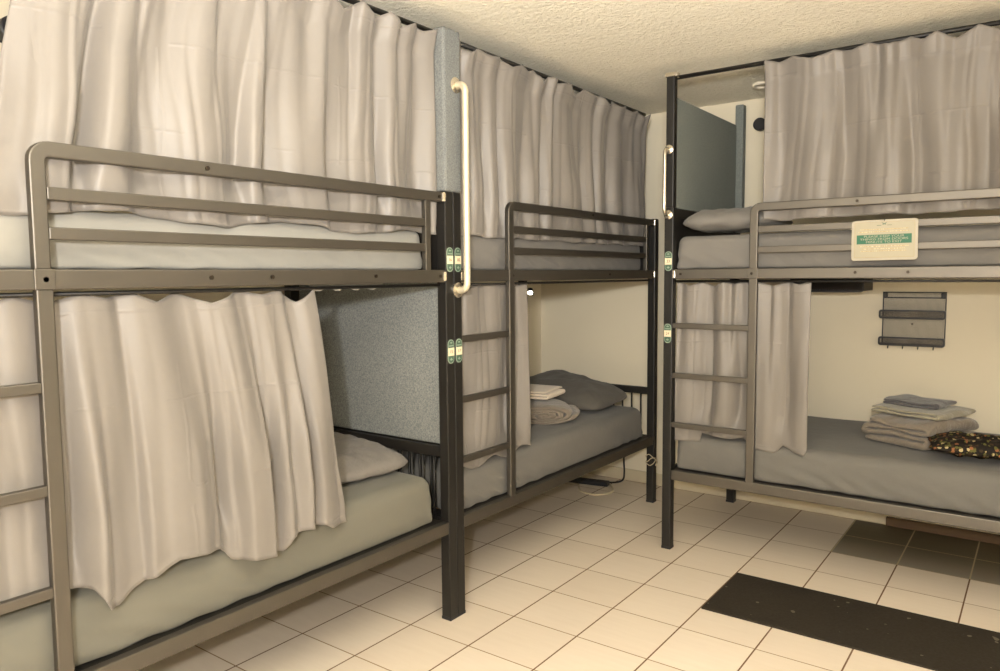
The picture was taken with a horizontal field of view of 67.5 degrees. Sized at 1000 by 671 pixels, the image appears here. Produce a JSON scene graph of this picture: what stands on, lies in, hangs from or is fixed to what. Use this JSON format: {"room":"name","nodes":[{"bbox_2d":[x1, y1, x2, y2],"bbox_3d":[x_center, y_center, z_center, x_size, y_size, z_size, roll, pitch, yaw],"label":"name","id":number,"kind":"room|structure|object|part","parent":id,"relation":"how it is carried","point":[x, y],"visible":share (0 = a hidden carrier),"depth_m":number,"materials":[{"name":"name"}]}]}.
{"room":"dormitory","nodes":[
{"label":"dormitory","id":0,"kind":"room"},
{"bbox_2d":[0,0,541,375],"bbox_3d":[-1.751,-0.033,3.073,0.100,2.600,6.875,3,6,36],"label":"wall","id":1,"kind":"structure","parent":0,"point":[534,301],"depth_m":3.71,"materials":[{"name":"beige paint"}]},
{"bbox_2d":[0,16,6,42],"bbox_3d":[-1.805,-1.115,2.743,0.114,0.090,0.090,3,6,36],"label":"reading lamp","id":2,"kind":"object","parent":1,"relation":"attached to","point":[2,20],"visible":0.23,"depth_m":2.68,"materials":[{"name":"black plastic"}]},
{"bbox_2d":[138,473,999,670],"bbox_3d":[0.508,1.417,1.537,5.676,0.080,7.075,3,6,36],"label":"floor","id":3,"kind":"structure","parent":0,"point":[563,577],"depth_m":3.53,"materials":[{"name":"tile"}]},
{"bbox_2d":[0,0,457,670],"bbox_3d":[-1.239,0.037,2.672,1.075,2.516,2.081,3,6,36],"label":"bunk bed","id":4,"kind":"object","parent":3,"relation":"on","point":[436,250],"visible":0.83,"depth_m":2.26,"materials":[{"name":"black paint"}]},
{"bbox_3d":[-1.146,-0.141,1.883,0.007,0.052,0.050,3,6,36],"label":"joint plate","id":5,"kind":"part","parent":4,"relation":"part of","materials":[{"name":"grey paint"}]},
{"bbox_2d":[0,290,346,609],"bbox_3d":[-0.989,0.316,2.178,0.116,0.885,1.386,3,6,37],"label":"curtain","id":6,"kind":"object","parent":4,"relation":"hanging from","point":[191,427],"visible":0.94,"depth_m":2.17,"materials":[{"name":"fabric"}]},
{"bbox_2d":[0,211,421,290],"bbox_3d":[-1.257,-0.275,2.640,0.988,0.247,1.911,3,6,36],"label":"mattress","id":7,"kind":"object","parent":4,"relation":"on","point":[14,231],"visible":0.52,"depth_m":2.29,"materials":[{"name":"grey fabric"}]},
{"bbox_2d":[0,471,431,670],"bbox_3d":[-1.239,0.746,2.723,0.988,0.212,1.927,3,6,36],"label":"mattress","id":8,"kind":"object","parent":4,"relation":"on","point":[382,508],"visible":0.36,"depth_m":2.33,"materials":[{"name":"grey fabric"}]},
{"bbox_2d":[334,432,407,483],"bbox_3d":[-0.737,0.535,3.320,0.625,0.134,0.436,4,6,42],"label":"pillow","id":9,"kind":"object","parent":8,"relation":"on","point":[358,459],"visible":0.43,"depth_m":3.17,"materials":[{"name":"grey fabric"}]},
{"bbox_2d":[0,0,437,234],"bbox_3d":[-0.774,-0.774,2.452,0.101,0.850,1.651,3,6,36],"label":"curtain","id":10,"kind":"object","parent":4,"relation":"hanging from","point":[323,88],"visible":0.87,"depth_m":2.33,"materials":[{"name":"fabric"}]},
{"bbox_3d":[-0.837,-0.144,2.372,0.012,0.012,1.960,3,6,36],"label":"curtain rod","id":11,"kind":"part","parent":4,"relation":"part of","materials":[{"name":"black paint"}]},
{"bbox_3d":[-0.820,-0.181,2.356,0.032,0.052,1.960,3,6,36],"label":"rail","id":12,"kind":"part","parent":4,"relation":"part of","materials":[{"name":"grey metal"}]},
{"bbox_3d":[-0.811,0.898,2.443,0.032,0.054,1.960,3,6,36],"label":"rail","id":13,"kind":"part","parent":4,"relation":"part of","materials":[{"name":"grey metal"}]},
{"bbox_3d":[-1.050,0.272,3.815,0.050,1.838,0.050,3,6,36],"label":"post","id":14,"kind":"part","parent":4,"relation":"part of","materials":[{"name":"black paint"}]},
{"bbox_3d":[-0.637,0.485,3.530,0.970,0.046,0.026,3,6,36],"label":"rail","id":15,"kind":"part","parent":4,"relation":"part of","materials":[{"name":"black metal"}]},
{"bbox_3d":[-0.869,-1.186,2.293,0.021,0.022,2.080,3,6,36],"label":"curtain rod","id":16,"kind":"part","parent":4,"relation":"part of","materials":[{"name":"black paint"}]},
{"bbox_3d":[-0.644,-0.436,3.456,0.970,0.276,0.010,3,6,36],"label":"panel","id":17,"kind":"part","parent":4,"relation":"part of","materials":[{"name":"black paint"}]},
{"bbox_3d":[-0.227,0.314,3.214,0.050,1.838,0.050,3,6,36],"label":"post","id":18,"kind":"part","parent":4,"relation":"part of","materials":[{"name":"black metal"}]},
{"bbox_3d":[-0.210,-0.318,3.147,0.001,0.034,0.039,3,6,36],"label":"number panel","id":19,"kind":"part","parent":4,"relation":"part of","materials":[{"name":"beige plastic"}]},
{"bbox_3d":[-0.207,0.069,3.178,0.001,0.034,0.039,3,6,36],"label":"number panel","id":20,"kind":"part","parent":4,"relation":"part of","materials":[{"name":"white plastic"}]},
{"bbox_2d":[298,41,658,616],"bbox_3d":[0.008,-0.103,4.314,1.140,2.511,2.074,3,6,36],"label":"bunk bed","id":21,"kind":"object","parent":3,"relation":"on","point":[648,255],"visible":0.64,"depth_m":3.58,"materials":[{"name":"black paint"}]},
{"bbox_2d":[299,283,439,443],"bbox_3d":[-0.625,0.105,3.520,0.955,0.706,0.008,3,6,36],"label":"divider panel","id":22,"kind":"object","parent":21,"relation":"attached to","point":[380,344],"visible":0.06,"depth_m":3.45,"materials":[{"name":"grey fabric"}]},
{"bbox_3d":[-0.606,0.481,3.573,0.970,0.046,0.026,3,6,36],"label":"rail","id":23,"kind":"part","parent":21,"relation":"part of","materials":[{"name":"black metal"}]},
{"bbox_2d":[434,26,460,192],"bbox_3d":[-0.220,-0.937,3.134,0.060,0.668,0.112,3,6,36],"label":"post cover","id":24,"kind":"object","parent":21,"relation":"attached to","point":[447,49],"visible":0.87,"depth_m":3.10,"materials":[{"name":"carpet"}]},
{"bbox_3d":[-0.178,-0.322,3.189,0.001,0.034,0.039,3,6,36],"label":"number panel","id":25,"kind":"part","parent":21,"relation":"part of","materials":[{"name":"beige plastic"}]},
{"bbox_3d":[-0.196,0.310,3.256,0.050,1.838,0.050,3,6,36],"label":"post","id":26,"kind":"part","parent":21,"relation":"part of","materials":[{"name":"black metal"}]},
{"bbox_3d":[-0.175,0.066,3.220,0.001,0.034,0.039,3,6,36],"label":"number panel","id":27,"kind":"part","parent":21,"relation":"part of","materials":[{"name":"white plastic"}]},
{"bbox_3d":[-0.158,-0.618,3.142,0.070,0.883,0.028,3,6,36],"label":"grab handle","id":28,"kind":"part","parent":21,"relation":"part of","materials":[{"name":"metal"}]},
{"bbox_2d":[461,284,530,468],"bbox_3d":[-0.036,0.178,3.522,0.060,0.845,0.576,3,6,36],"label":"curtain","id":29,"kind":"object","parent":21,"relation":"hanging from","point":[483,306],"visible":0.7,"depth_m":3.49,"materials":[{"name":"fabric"}]},
{"bbox_3d":[0.058,-0.282,3.521,0.007,0.052,0.050,3,6,36],"label":"joint plate","id":30,"kind":"part","parent":21,"relation":"part of","materials":[{"name":"grey paint"}]},
{"bbox_2d":[392,405,642,508],"bbox_3d":[-0.020,0.607,4.377,0.983,0.204,1.916,3,6,36],"label":"mattress","id":31,"kind":"object","parent":21,"relation":"on","point":[553,448],"visible":0.33,"depth_m":3.99,"materials":[{"name":"grey fabric"}]},
{"bbox_2d":[530,398,579,424],"bbox_3d":[0.263,0.444,4.445,0.416,0.110,0.369,-1,5,-2],"label":"rolled blanket","id":32,"kind":"object","parent":31,"relation":"on","point":[550,411],"visible":0.71,"depth_m":4.29,"materials":[{"name":"beige fabric"}]},
{"bbox_2d":[530,384,564,399],"bbox_3d":[0.162,0.337,4.588,0.419,0.054,0.280,2,5,26],"label":"folded towel","id":33,"kind":"object","parent":32,"relation":"on","point":[540,392],"visible":0.41,"depth_m":4.46,"materials":[{"name":"beige fabric"}]},
{"bbox_2d":[530,370,626,410],"bbox_3d":[0.471,0.349,4.910,0.659,0.198,0.453,3,6,40],"label":"pillow","id":34,"kind":"object","parent":31,"relation":"on","point":[581,391],"visible":0.77,"depth_m":4.77,"materials":[{"name":"grey fabric"}]},
{"bbox_2d":[527,288,533,297],"bbox_3d":[0.198,-0.261,5.337,0.056,0.160,0.139,-3,5,-28],"label":"reading lamp","id":35,"kind":"object","parent":21,"relation":"attached to","point":[530,292],"visible":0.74,"depth_m":5.29,"materials":[{"name":"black plastic"}]},
{"bbox_2d":[461,235,639,269],"bbox_3d":[-0.040,-0.462,4.304,0.969,0.180,1.917,3,6,36],"label":"mattress","id":36,"kind":"object","parent":21,"relation":"on","point":[485,253],"visible":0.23,"depth_m":3.87,"materials":[{"name":"grey fabric"}]},
{"bbox_3d":[0.329,-1.322,3.924,0.021,0.022,1.970,3,6,36],"label":"curtain rod","id":37,"kind":"part","parent":21,"relation":"part of","materials":[{"name":"black paint"}]},
{"bbox_2d":[459,39,650,245],"bbox_3d":[0.356,-0.911,3.980,0.089,0.830,1.887,3,6,36],"label":"curtain","id":38,"kind":"object","parent":21,"relation":"hanging from","point":[533,140],"visible":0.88,"depth_m":3.81,"materials":[{"name":"fabric"}]},
{"bbox_3d":[0.382,-0.288,4.030,0.012,0.012,1.960,3,6,36],"label":"curtain rod","id":39,"kind":"part","parent":21,"relation":"part of","materials":[{"name":"black paint"}]},
{"bbox_3d":[0.399,-0.325,4.014,0.032,0.052,1.960,3,6,36],"label":"rail","id":40,"kind":"part","parent":21,"relation":"part of","materials":[{"name":"black metal"}]},
{"bbox_3d":[0.408,0.754,4.101,0.032,0.054,1.960,3,6,36],"label":"rail","id":41,"kind":"part","parent":21,"relation":"part of","materials":[{"name":"black metal"}]},
{"bbox_3d":[0.582,0.342,5.188,0.970,0.046,0.026,3,6,36],"label":"rail","id":42,"kind":"part","parent":21,"relation":"part of","materials":[{"name":"black metal"}]},
{"bbox_3d":[0.575,-0.580,5.114,0.970,0.276,0.010,3,6,36],"label":"panel","id":43,"kind":"part","parent":21,"relation":"part of","materials":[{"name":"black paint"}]},
{"bbox_2d":[645,454,657,465],"bbox_3d":[0.997,0.818,4.924,0.065,0.089,0.065,3,6,36],"label":"twine","id":44,"kind":"object","parent":21,"relation":"attached to","point":[646,461],"visible":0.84,"depth_m":4.90,"materials":[{"name":"grey"}]},
{"bbox_3d":[0.992,0.170,4.872,0.050,1.838,0.050,3,6,36],"label":"post","id":45,"kind":"part","parent":21,"relation":"part of","materials":[{"name":"black metal"}]},
{"bbox_2d":[578,483,613,494],"bbox_3d":[0.656,1.066,5.304,0.268,0.012,0.430,-2,5,-16],"label":"cable","id":46,"kind":"object","parent":3,"relation":"on","point":[578,483],"visible":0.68,"depth_m":5.13,"materials":[{"name":"white plastic"}]},
{"bbox_2d":[569,457,624,486],"bbox_3d":[0.706,0.837,5.355,0.430,0.461,0.187,-1,5,-2],"label":"power strip","id":47,"kind":"object","parent":3,"relation":"on","point":[580,480],"visible":0.66,"depth_m":5.36,"materials":[{"name":"black plastic"}]},
{"bbox_3d":[0.832,0.834,5.380,0.216,0.461,0.039,-4,6,-36],"label":"power cord","id":48,"kind":"part","parent":47,"relation":"part of","materials":[{"name":"black plastic"}]},
{"bbox_2d":[661,20,999,549],"bbox_3d":[2.003,-0.095,3.805,2.065,2.545,1.136,3,6,36],"label":"bunk bed","id":49,"kind":"object","parent":3,"relation":"on","point":[675,230],"visible":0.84,"depth_m":3.71,"materials":[{"name":"black paint"}]},
{"bbox_3d":[0.870,-0.804,3.910,0.018,0.359,0.064,3,6,36],"label":"grab handle","id":50,"kind":"part","parent":49,"relation":"part of","materials":[{"name":"metal"}]},
{"bbox_3d":[0.895,-0.010,3.997,0.039,0.034,0.001,3,6,36],"label":"number panel","id":51,"kind":"part","parent":49,"relation":"part of","materials":[{"name":"white plastic"}]},
{"bbox_3d":[0.892,-0.393,3.966,0.039,0.034,0.001,3,6,36],"label":"number panel","id":52,"kind":"part","parent":49,"relation":"part of","materials":[{"name":"beige plastic"}]},
{"bbox_3d":[0.913,0.238,4.040,0.050,1.838,0.050,3,6,36],"label":"post","id":53,"kind":"part","parent":49,"relation":"part of","materials":[{"name":"black metal"}]},
{"bbox_3d":[1.208,-0.687,4.378,0.026,0.046,0.970,3,6,36],"label":"rail","id":54,"kind":"part","parent":49,"relation":"part of","materials":[{"name":"black metal"}]},
{"bbox_3d":[1.209,-0.526,4.391,0.010,0.276,0.970,3,6,36],"label":"panel","id":55,"kind":"part","parent":49,"relation":"part of","materials":[{"name":"black paint"}]},
{"bbox_2d":[676,98,736,211],"bbox_3d":[1.201,-1.003,4.355,0.022,0.580,0.960,3,6,36],"label":"divider panel","id":56,"kind":"object","parent":49,"relation":"attached to","point":[706,142],"visible":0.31,"depth_m":4.30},
{"bbox_3d":[1.516,0.167,4.859,0.050,1.838,0.050,3,6,36],"label":"post","id":57,"kind":"part","parent":49,"relation":"part of","materials":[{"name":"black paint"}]},
{"bbox_2d":[735,104,745,207],"bbox_3d":[1.522,-1.101,4.744,0.052,0.703,0.056,3,6,36],"label":"post cover","id":58,"kind":"object","parent":49,"relation":"attached to","point":[740,122],"visible":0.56,"depth_m":4.72,"materials":[{"name":"grey metal"}]},
{"bbox_2d":[675,282,810,456],"bbox_3d":[1.230,0.153,3.840,0.681,0.866,0.069,3,6,36],"label":"curtain","id":59,"kind":"object","parent":49,"relation":"hanging from","point":[784,309],"visible":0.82,"depth_m":3.82,"materials":[{"name":"fabric"}]},
{"bbox_3d":[1.254,-0.307,3.711,0.050,0.052,0.007,3,6,36],"label":"joint plate","id":60,"kind":"part","parent":49,"relation":"part of","materials":[{"name":"grey paint"}]},
{"bbox_2d":[790,279,872,291],"bbox_3d":[1.953,-0.302,4.394,0.399,0.089,0.317,3,6,36],"label":"tray","id":61,"kind":"object","parent":49,"relation":"hanging from","point":[815,286],"visible":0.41,"depth_m":4.37,"materials":[{"name":"black plastic"}]},
{"bbox_3d":[2.045,-0.313,4.518,0.375,0.075,0.007,3,6,36],"label":"frame","id":62,"kind":"part","parent":61,"relation":"part of","materials":[{"name":"black plastic"}]},
{"bbox_3d":[1.724,0.794,3.483,1.960,0.054,0.032,3,6,36],"label":"rail","id":63,"kind":"part","parent":49,"relation":"part of","materials":[{"name":"grey metal"}]},
{"bbox_3d":[1.716,-0.285,3.396,1.960,0.052,0.032,3,6,36],"label":"rail","id":64,"kind":"part","parent":49,"relation":"part of","materials":[{"name":"grey metal"}]},
{"bbox_3d":[1.729,-0.249,3.417,1.960,0.012,0.012,3,6,36],"label":"curtain rod","id":65,"kind":"part","parent":49,"relation":"part of","materials":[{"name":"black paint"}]},
{"bbox_2d":[677,416,999,517],"bbox_3d":[2.022,0.632,3.895,1.944,0.198,0.991,3,6,36],"label":"mattress","id":66,"kind":"object","parent":49,"relation":"on","point":[839,457],"visible":0.66,"depth_m":3.58,"materials":[{"name":"grey fabric"}]},
{"bbox_2d":[861,412,978,449],"bbox_3d":[2.138,0.462,3.806,0.428,0.148,0.392,-3,5,-28],"label":"folded blanket","id":67,"kind":"object","parent":66,"relation":"on","point":[905,431],"visible":0.74,"depth_m":3.69,"materials":[{"name":"beige fabric"}]},
{"bbox_2d":[871,403,975,420],"bbox_3d":[2.158,0.374,3.818,0.367,0.038,0.364,-4,6,-34],"label":"folded towel","id":68,"kind":"object","parent":67,"relation":"on","point":[950,412],"visible":0.78,"depth_m":3.71,"materials":[{"name":"beige fabric"}]},
{"bbox_2d":[883,394,956,409],"bbox_3d":[2.159,0.337,3.853,0.238,0.035,0.283,-4,6,-38],"label":"folded cloth","id":69,"kind":"object","parent":68,"relation":"on","point":[909,400],"visible":1,"depth_m":3.80,"materials":[{"name":"grey fabric"}]},
{"bbox_2d":[927,431,999,459],"bbox_3d":[2.275,0.510,3.411,0.576,0.114,0.315,2,5,24],"label":"cushion","id":70,"kind":"object","parent":66,"relation":"on","point":[956,443],"visible":0.98,"depth_m":3.37,"materials":[{"name":"fabric"}]},
{"bbox_2d":[677,224,999,268],"bbox_3d":[2.001,-0.440,3.823,1.939,0.180,0.969,3,6,36],"label":"mattress","id":71,"kind":"object","parent":49,"relation":"on","point":[721,251],"visible":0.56,"depth_m":3.58,"materials":[{"name":"grey fabric"}]},
{"bbox_2d":[683,206,792,232],"bbox_3d":[1.278,-0.620,4.021,0.512,0.132,0.436,3,6,34],"label":"pillow","id":72,"kind":"object","parent":71,"relation":"on","point":[737,220],"visible":0.68,"depth_m":3.88,"materials":[{"name":"grey fabric"}]},
{"bbox_3d":[1.733,-1.315,3.349,2.060,0.022,0.021,3,6,36],"label":"curtain rod","id":73,"kind":"part","parent":49,"relation":"part of","materials":[{"name":"black paint"}]},
{"bbox_2d":[763,23,999,220],"bbox_3d":[1.910,-0.921,3.244,1.502,0.776,0.093,3,6,36],"label":"curtain","id":74,"kind":"object","parent":49,"relation":"hanging from","point":[911,114],"visible":0.94,"depth_m":3.35,"materials":[{"name":"fabric"}]},
{"bbox_2d":[851,218,918,260],"bbox_3d":[1.730,-0.432,3.363,0.268,0.186,0.041,2,5,36],"label":"notice sign","id":75,"kind":"object","parent":49,"relation":"hanging from","point":[886,239],"visible":1,"depth_m":3.34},
{"bbox_2d":[861,250,902,251],"bbox_3d":[1.717,-0.380,3.353,0.185,0.003,0.001,2,5,36],"label":"print","id":76,"kind":"object","parent":75,"relation":"on","point":[881,250],"depth_m":3.34},
{"bbox_2d":[859,230,908,232],"bbox_3d":[1.716,-0.466,3.346,0.205,0.003,0.001,2,5,36],"label":"print","id":77,"kind":"object","parent":75,"relation":"on","point":[897,230],"depth_m":3.34},
{"bbox_2d":[861,245,908,246],"bbox_3d":[1.719,-0.401,3.350,0.200,0.003,0.001,2,5,36],"label":"print","id":78,"kind":"object","parent":75,"relation":"on","point":[890,245],"depth_m":3.35},
{"bbox_2d":[701,572,999,670],"bbox_3d":[2.034,1.256,2.828,2.450,0.008,0.485,3,6,36],"label":"floor mat","id":79,"kind":"object","parent":3,"relation":"on","point":[936,644],"visible":1,"depth_m":3.17,"materials":[{"name":"rubber"}]},
{"bbox_2d":[339,0,999,114],"bbox_3d":[0.487,-1.254,1.322,5.676,0.080,7.075,3,6,36],"label":"ceiling","id":80,"kind":"structure","parent":0,"point":[620,51],"depth_m":3.40,"materials":[{"name":"white paint"}]},
{"bbox_2d":[752,81,764,88],"bbox_3d":[1.539,-1.459,4.354,0.144,0.019,0.144,3,6,36],"label":"recessed light","id":81,"kind":"object","parent":80,"relation":"in","point":[761,84],"visible":0.51,"depth_m":4.35,"materials":[{"name":"white plastic"}]},
{"bbox_2d":[541,98,999,534],"bbox_3d":[2.559,-0.161,4.233,5.676,2.600,0.100,3,6,36],"label":"wall","id":82,"kind":"structure","parent":0,"point":[598,331],"depth_m":4.58,"materials":[{"name":"beige paint"}]},
{"bbox_2d":[588,465,886,523],"bbox_3d":[1.315,1.034,5.180,2.451,0.085,0.013,3,6,36],"label":"baseboard","id":83,"kind":"structure","parent":82,"relation":"attached to","point":[608,471],"depth_m":4.92,"materials":[{"name":"beige tile"}]},
{"bbox_2d":[753,118,763,130],"bbox_3d":[1.641,-1.325,4.705,0.080,0.080,0.064,3,6,36],"label":"reading lamp","id":84,"kind":"object","parent":82,"relation":"attached to","point":[758,124],"visible":0.7,"depth_m":4.68,"materials":[{"name":"black plastic"}]},
{"bbox_2d":[878,292,946,349],"bbox_3d":[2.350,-0.086,4.264,0.335,0.324,0.107,3,6,36],"label":"wall rack","id":85,"kind":"object","parent":82,"relation":"attached to","point":[936,342],"visible":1,"depth_m":4.28,"materials":[{"name":"grey metal"}]},
{"bbox_2d":[878,336,944,347],"bbox_3d":[2.356,0.033,4.281,0.335,0.051,0.088,3,6,36],"label":"tray","id":86,"kind":"object","parent":85,"relation":"on","point":[936,342],"depth_m":4.26,"materials":[{"name":"grey metal"}]},
{"bbox_2d":[879,310,945,319],"bbox_3d":[2.355,-0.121,4.269,0.335,0.051,0.088,3,6,36],"label":"tray","id":87,"kind":"object","parent":85,"relation":"on","point":[922,314],"depth_m":4.24,"materials":[{"name":"grey metal"}]},
{"bbox_2d":[886,516,999,544],"bbox_3d":[3.519,1.165,3.560,3.025,0.050,0.030,3,6,36],"label":"trim","id":88,"kind":"structure","parent":82,"relation":"attached to","point":[890,521],"depth_m":4.26,"materials":[{"name":"brown wood"}]}
]}

